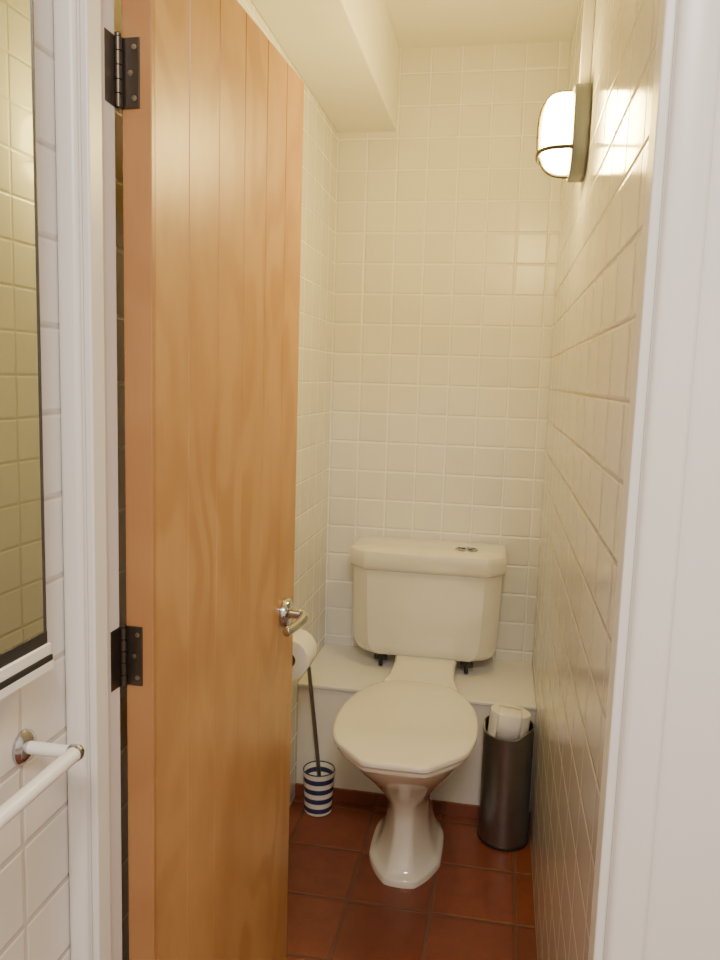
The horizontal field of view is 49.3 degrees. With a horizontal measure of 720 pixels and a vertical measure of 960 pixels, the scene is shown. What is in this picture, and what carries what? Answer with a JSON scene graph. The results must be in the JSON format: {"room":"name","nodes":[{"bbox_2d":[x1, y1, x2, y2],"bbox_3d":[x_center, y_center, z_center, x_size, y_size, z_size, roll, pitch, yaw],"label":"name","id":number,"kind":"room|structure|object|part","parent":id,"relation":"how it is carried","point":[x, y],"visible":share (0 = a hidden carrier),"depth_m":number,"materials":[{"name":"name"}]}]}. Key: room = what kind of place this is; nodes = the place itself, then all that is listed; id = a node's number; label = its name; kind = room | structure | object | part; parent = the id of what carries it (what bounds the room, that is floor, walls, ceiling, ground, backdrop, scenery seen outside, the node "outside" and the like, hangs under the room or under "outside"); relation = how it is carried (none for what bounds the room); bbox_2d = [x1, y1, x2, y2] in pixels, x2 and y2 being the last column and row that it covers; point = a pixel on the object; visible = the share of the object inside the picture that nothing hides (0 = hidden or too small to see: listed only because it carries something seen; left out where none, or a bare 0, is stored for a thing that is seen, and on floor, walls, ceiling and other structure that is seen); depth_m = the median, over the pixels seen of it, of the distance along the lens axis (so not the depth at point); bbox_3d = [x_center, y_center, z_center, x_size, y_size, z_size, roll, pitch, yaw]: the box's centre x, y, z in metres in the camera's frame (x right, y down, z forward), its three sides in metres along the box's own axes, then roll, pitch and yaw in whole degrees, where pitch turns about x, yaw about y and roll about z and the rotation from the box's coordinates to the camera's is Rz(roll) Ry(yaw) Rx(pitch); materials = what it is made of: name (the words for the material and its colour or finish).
{"room":"bathroom","nodes":[
{"label":"bathroom","id":0,"kind":"room"},
{"bbox_2d":[0,0,70,959],"bbox_3d":[-0.600,0.075,-0.102,0.100,2.500,2.169,3,8,10],"label":"wall","id":1,"kind":"structure","parent":0,"point":[34,845],"depth_m":0.92,"materials":[{"name":"tile"}]},
{"bbox_2d":[0,0,53,699],"bbox_3d":[-0.405,-0.226,0.553,0.020,0.960,0.591,3,8,11],"label":"wall mirror","id":2,"kind":"object","parent":1,"relation":"attached to","point":[25,651],"visible":1,"depth_m":0.82,"materials":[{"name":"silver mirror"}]},
{"bbox_3d":[-0.418,0.227,0.612,0.012,0.014,0.591,3,8,11],"label":"rail","id":3,"kind":"part","parent":2,"relation":"part of","materials":[{"name":"white ceramic"}]},
{"bbox_3d":[-0.418,0.245,0.614,0.015,0.010,0.591,3,8,11],"label":"rail","id":4,"kind":"part","parent":2,"relation":"part of","materials":[{"name":"white ceramic"}]},
{"bbox_2d":[0,728,84,829],"bbox_3d":[-0.407,0.346,0.575,0.074,0.040,0.690,3,8,10],"label":"towel rail","id":5,"kind":"object","parent":1,"relation":"attached to","point":[26,745],"visible":1,"depth_m":0.86,"materials":[{"name":"white metal"}]},
{"bbox_3d":[-0.351,0.307,0.892,0.055,0.015,0.015,3,8,10],"label":"bracket arm","id":6,"kind":"part","parent":5,"relation":"part of","materials":[{"name":"white metal"}]},
{"bbox_2d":[53,0,121,959],"bbox_3d":[-0.342,0.196,1.015,0.038,1.990,0.095,3,8,10],"label":"trim","id":7,"kind":"structure","parent":1,"relation":"attached to","point":[84,120],"depth_m":0.96,"materials":[{"name":"white paint"}]},
{"bbox_2d":[114,0,337,959],"bbox_3d":[-0.303,-0.169,1.890,0.100,2.490,1.715,3,8,10],"label":"wall","id":8,"kind":"structure","parent":0,"point":[320,137],"depth_m":2.39,"materials":[{"name":"tile"}]},
{"bbox_3d":[-0.205,0.456,2.158,0.065,0.044,0.156,3,8,10],"label":"toilet roll holder","id":9,"kind":"object","parent":8,"relation":"attached to","visible":0},
{"bbox_2d":[292,629,316,679],"bbox_3d":[-0.183,0.473,2.136,0.113,0.113,0.100,3,8,10],"label":"toilet roll","id":10,"kind":"object","parent":9,"relation":"hanging from","point":[304,644],"visible":0.43,"depth_m":2.09,"materials":[{"name":"paper"}]},
{"bbox_2d":[251,0,399,132],"bbox_3d":[-0.125,-1.169,1.733,0.198,0.257,1.715,3,8,10],"label":"ceiling beam","id":11,"kind":"structure","parent":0,"point":[346,52],"depth_m":2.05,"materials":[{"name":"paint"}]},
{"bbox_2d":[286,796,536,959],"bbox_3d":[0.373,1.294,0.846,2.020,0.100,4.070,3,8,10],"label":"floor","id":12,"kind":"structure","parent":0,"point":[478,904],"depth_m":2.03,"materials":[{"name":"tile"}]},
{"bbox_2d":[303,666,334,816],"bbox_3d":[-0.123,0.796,2.400,0.099,0.455,0.099,3,8,10],"label":"toilet brush","id":13,"kind":"object","parent":12,"relation":"on","point":[318,775],"visible":0.98,"depth_m":2.39,"materials":[{"name":"ceramic"}]},
{"bbox_3d":[-0.138,0.781,2.403,0.066,0.426,0.014,5,8,23],"label":"handle","id":14,"kind":"part","parent":13,"relation":"part of","materials":[{"name":"metal"}]},
{"bbox_2d":[333,535,506,888],"bbox_3d":[0.151,0.647,2.283,0.506,0.798,0.965,3,8,10],"label":"toilet","id":15,"kind":"object","parent":12,"relation":"on","point":[431,605],"visible":1,"depth_m":2.40,"materials":[{"name":"beige ceramic"}]},
{"bbox_3d":[0.123,0.650,2.059,0.351,0.020,0.492,3,8,10],"label":"seat","id":16,"kind":"part","parent":15,"relation":"part of","materials":[{"name":"beige plastic"}]},
{"bbox_3d":[0.124,0.630,2.055,0.370,0.018,0.516,3,8,10],"label":"seat lid","id":17,"kind":"part","parent":15,"relation":"part of","materials":[{"name":"beige plastic"}]},
{"bbox_3d":[0.227,0.251,2.594,0.506,0.070,0.233,3,8,10],"label":"cistern lid","id":18,"kind":"part","parent":15,"relation":"part of","materials":[{"name":"beige ceramic"}]},
{"bbox_2d":[477,715,534,851],"bbox_3d":[0.426,0.878,2.293,0.148,0.353,0.148,3,8,10],"label":"canister","id":19,"kind":"object","parent":12,"relation":"on","point":[506,773],"visible":0.8,"depth_m":2.24,"materials":[{"name":"metal"}]},
{"bbox_2d":[487,704,530,740],"bbox_3d":[0.430,0.713,2.271,0.125,0.111,0.115,-4,9,-37],"label":"toilet roll","id":20,"kind":"object","parent":19,"relation":"in","point":[509,722],"visible":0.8,"depth_m":2.23,"materials":[{"name":"paper"}]},
{"bbox_2d":[325,41,569,662],"bbox_3d":[0.268,-0.257,2.704,0.932,2.490,0.100,3,8,10],"label":"wall","id":21,"kind":"structure","parent":0,"point":[447,220],"depth_m":2.62,"materials":[{"name":"tile"}]},
{"bbox_2d":[296,644,535,811],"bbox_3d":[0.193,0.819,2.607,0.732,0.377,0.385,3,8,10],"label":"wall ledge","id":22,"kind":"object","parent":21,"relation":"attached to","point":[338,672],"visible":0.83,"depth_m":2.47,"materials":[{"name":"paint"}]},
{"bbox_2d":[295,783,529,825],"bbox_3d":[0.154,1.008,2.442,0.732,0.043,0.009,3,8,10],"label":"baseboard","id":23,"kind":"structure","parent":22,"relation":"attached to","point":[446,808],"depth_m":2.45,"materials":[{"name":"tile"}]},
{"bbox_2d":[385,0,577,47],"bbox_3d":[0.152,-1.338,1.713,0.932,0.100,1.815,3,8,10],"label":"ceiling","id":24,"kind":"structure","parent":0,"point":[415,23],"depth_m":2.33,"materials":[{"name":"paint"}]},
{"bbox_2d":[529,0,659,959],"bbox_3d":[0.516,-0.125,1.747,0.100,2.490,1.715,3,8,10],"label":"wall","id":25,"kind":"structure","parent":0,"point":[601,215],"depth_m":1.34,"materials":[{"name":"tile"}]},
{"bbox_2d":[535,0,594,182],"bbox_3d":[0.443,-0.960,1.674,0.105,0.616,0.160,3,8,10],"label":"wall lamp","id":26,"kind":"object","parent":25,"relation":"attached to","point":[562,149],"visible":1,"depth_m":1.65,"materials":[{"name":"white glass"}]},
{"bbox_3d":[0.470,-0.747,1.696,0.036,0.188,0.160,3,8,10],"label":"plate","id":27,"kind":"part","parent":26,"relation":"part of","materials":[{"name":"grey metal"}]},
{"bbox_2d":[644,71,719,959],"bbox_3d":[0.464,-0.015,0.848,1.982,2.500,0.085,3,8,10],"label":"wall","id":28,"kind":"structure","parent":0,"point":[683,922],"depth_m":0.85,"materials":[{"name":"white paint"}]},
{"bbox_2d":[104,0,308,959],"bbox_3d":[-0.208,0.198,1.340,0.101,1.885,0.647,4,8,13],"label":"door","id":29,"kind":"structure","parent":28,"relation":"in","point":[213,112],"depth_m":1.20,"materials":[{"name":"brown wood"}]},
{"bbox_3d":[-0.305,-0.502,0.956,0.002,0.083,0.026,4,8,13],"label":"jamb plate","id":30,"kind":"part","parent":29,"relation":"part of","materials":[{"name":"black metal"}]},
{"bbox_3d":[-0.328,0.240,1.053,0.002,0.083,0.026,4,8,13],"label":"jamb plate","id":31,"kind":"part","parent":29,"relation":"part of","materials":[{"name":"black metal"}]},
{"bbox_3d":[-0.138,0.272,1.602,0.036,0.060,0.060,4,8,13],"label":"handle","id":32,"kind":"part","parent":29,"relation":"part of","materials":[{"name":"silver metal"}]},
{"bbox_3d":[-0.125,0.283,1.558,0.029,0.028,0.105,4,8,13],"label":"lever","id":33,"kind":"part","parent":29,"relation":"part of","materials":[{"name":"silver metal"}]},
{"bbox_2d":[588,0,719,959],"bbox_3d":[0.314,0.231,0.899,0.055,1.990,0.097,3,8,10],"label":"trim","id":34,"kind":"structure","parent":28,"relation":"attached to","point":[687,56],"depth_m":0.83,"materials":[{"name":"white paint"}]}
]}

